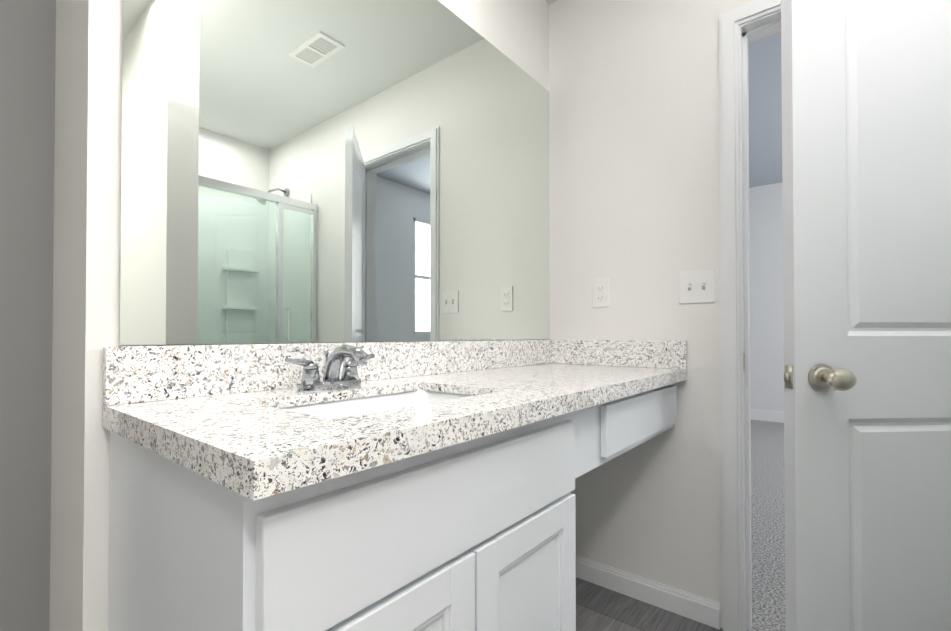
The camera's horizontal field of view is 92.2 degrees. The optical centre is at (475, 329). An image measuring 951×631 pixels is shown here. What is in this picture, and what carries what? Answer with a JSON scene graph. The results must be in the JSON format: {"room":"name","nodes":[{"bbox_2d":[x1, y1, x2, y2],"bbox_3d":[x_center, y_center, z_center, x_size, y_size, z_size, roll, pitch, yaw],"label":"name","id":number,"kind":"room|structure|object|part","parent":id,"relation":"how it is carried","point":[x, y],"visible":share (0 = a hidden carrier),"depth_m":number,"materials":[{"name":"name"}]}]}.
{"room":"bathroom","nodes":[
{"label":"bathroom","id":0,"kind":"room"},
{"bbox_2d":[0,0,55,630],"bbox_3d":[-1.426,-0.219,0.394,0.120,2.440,1.562,-1,-1,39],"label":"wall","id":1,"kind":"structure","parent":0,"point":[27,80],"depth_m":0.93,"materials":[{"name":"grey paint"}]},
{"bbox_2d":[49,0,548,630],"bbox_3d":[-0.243,-0.207,1.519,0.296,2.440,1.678,-1,-1,39],"label":"wall","id":2,"kind":"structure","parent":0,"point":[303,171],"depth_m":1.03,"materials":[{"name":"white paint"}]},
{"bbox_2d":[103,340,549,403],"bbox_3d":[-0.155,0.086,1.381,0.019,0.101,1.532,-1,-1,39],"label":"backsplash","id":3,"kind":"structure","parent":2,"relation":"attached to","point":[130,373],"depth_m":0.96,"materials":[{"name":"white stone"}]},
{"bbox_2d":[545,0,556,4],"bbox_3d":[0.232,-1.492,0.141,3.030,0.100,3.240,-1,-1,39],"label":"ceiling","id":4,"kind":"structure","parent":0,"point":[549,2],"depth_m":1.98,"materials":[{"name":"white paint"}]},
{"bbox_2d":[576,577,722,630],"bbox_3d":[0.207,1.022,0.082,3.030,0.050,3.160,-1,-1,39],"label":"floor","id":5,"kind":"structure","parent":0,"point":[599,608],"depth_m":1.62,"materials":[{"name":"grey wood"}]},
{"bbox_2d":[102,380,683,630],"bbox_3d":[0.047,0.592,1.217,0.531,0.836,1.522,-1,-1,39],"label":"bathroom vanity","id":6,"kind":"object","parent":5,"relation":"on","point":[398,486],"depth_m":0.66,"materials":[{"name":"white wood"}]},
{"bbox_2d":[102,364,686,503],"bbox_3d":[0.054,0.154,1.210,0.558,0.038,1.532,-1,-1,39],"label":"countertop","id":7,"kind":"structure","parent":6,"relation":"on","point":[275,450],"depth_m":0.69,"materials":[{"name":"white stone"}]},
{"bbox_2d":[278,344,377,391],"bbox_3d":[-0.294,0.083,1.018,0.151,0.100,0.230,-1,-1,39],"label":"faucet","id":8,"kind":"object","parent":7,"relation":"on","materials":[{"name":"silver metal"}]},
{"bbox_2d":[282,388,473,415],"bbox_3d":[-0.174,0.225,0.919,0.323,0.147,0.492,-1,-1,39],"label":"sink","id":9,"kind":"object","parent":7,"relation":"in","point":[344,404],"depth_m":1.06,"materials":[{"name":"white ceramic"}]},
{"bbox_3d":[-0.117,0.624,0.609,0.019,0.528,0.347,-1,-1,39],"label":"door","id":10,"kind":"part","parent":6,"relation":"part of","materials":[{"name":"white wood"}]},
{"bbox_3d":[0.105,0.627,0.883,0.019,0.528,0.347,-1,-1,39],"label":"door","id":11,"kind":"part","parent":6,"relation":"part of","materials":[{"name":"white wood"}]},
{"bbox_3d":[0.515,0.260,1.391,0.018,0.132,0.612,-1,-1,39],"label":"drawer","id":12,"kind":"part","parent":6,"relation":"part of","materials":[{"name":"white wood"}]},
{"bbox_2d":[549,0,754,627],"bbox_3d":[1.375,-0.210,1.208,2.620,2.440,0.120,-1,-1,39],"label":"wall","id":13,"kind":"structure","parent":0,"point":[634,164],"depth_m":1.73,"materials":[{"name":"white paint"}]},
{"bbox_2d":[593,278,608,307],"bbox_3d":[0.502,-0.148,1.834,0.070,0.115,0.008,-1,-1,39],"label":"outlet","id":14,"kind":"object","parent":13,"relation":"attached to","point":[605,281],"depth_m":1.83,"materials":[{"name":"white plastic"}]},
{"bbox_2d":[550,340,686,367],"bbox_3d":[0.539,0.091,1.792,0.539,0.101,0.019,-1,-1,39],"label":"backsplash","id":15,"kind":"structure","parent":13,"relation":"attached to","point":[632,353],"depth_m":1.76,"materials":[{"name":"white stone"}]},
{"bbox_2d":[576,555,719,629],"bbox_3d":[0.573,0.975,1.761,0.660,0.083,0.012,-1,-1,39],"label":"baseboard","id":16,"kind":"structure","parent":13,"relation":"attached to","point":[684,604],"depth_m":1.69,"materials":[{"name":"white paint"}]},
{"bbox_2d":[679,269,714,303],"bbox_3d":[0.779,-0.152,1.611,0.116,0.115,0.005,-1,-1,39],"label":"light switch","id":17,"kind":"object","parent":13,"relation":"attached to","point":[696,280],"visible":1,"depth_m":1.61,"materials":[{"name":"white plastic"}]},
{"bbox_2d":[719,0,780,630],"bbox_3d":[1.160,-0.035,1.369,0.741,2.093,0.140,-1,-1,39],"label":"door frame","id":18,"kind":"structure","parent":13,"relation":"attached to","point":[731,21],"depth_m":1.53,"materials":[{"name":"white paint"}]},
{"bbox_2d":[743,353,744,370],"bbox_3d":[0.902,0.109,1.536,0.001,0.060,0.030,-1,-1,39],"label":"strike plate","id":19,"kind":"structure","parent":18,"relation":"attached to","point":[743,361],"depth_m":1.53,"materials":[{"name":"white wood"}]},
{"bbox_2d":[781,0,950,630],"bbox_3d":[1.059,-0.010,1.129,0.604,2.018,0.035,0,-1,-4],"label":"door","id":20,"kind":"structure","parent":13,"relation":"in","point":[866,143],"depth_m":1.11,"materials":[{"name":"white wood"}]},
{"bbox_2d":[784,364,856,390],"bbox_3d":[0.825,0.114,1.100,0.141,0.066,0.145,-1,-1,39],"label":"door knob","id":21,"kind":"object","parent":20,"relation":"attached to","point":[822,377],"depth_m":1.08,"materials":[{"name":"silver metal"}]},
{"bbox_2d":[748,33,781,187],"bbox_3d":[2.360,-1.756,3.324,4.740,0.100,4.620,-1,-1,39],"label":"ceiling","id":22,"kind":"structure","parent":0,"point":[765,107],"depth_m":3.57,"materials":[{"name":"grey paint"}]},
{"bbox_2d":[749,182,783,410],"bbox_3d":[3.780,-0.317,5.054,4.740,2.740,0.120,-1,-1,39],"label":"wall","id":23,"kind":"structure","parent":0,"point":[766,299],"depth_m":5.30,"materials":[{"name":"white paint"}]},
{"bbox_2d":[751,408,783,422],"bbox_3d":[3.738,0.988,4.987,4.500,0.130,0.012,-1,-1,39],"label":"baseboard","id":24,"kind":"structure","parent":23,"relation":"attached to","point":[767,415],"depth_m":5.28,"materials":[{"name":"white paint"}]},
{"bbox_2d":[751,420,785,630],"bbox_3d":[2.373,1.059,3.308,4.740,0.050,4.580,-1,-1,39],"label":"floor","id":25,"kind":"structure","parent":0,"point":[768,524],"depth_m":2.39,"materials":[{"name":"grey carpet"}]}
]}

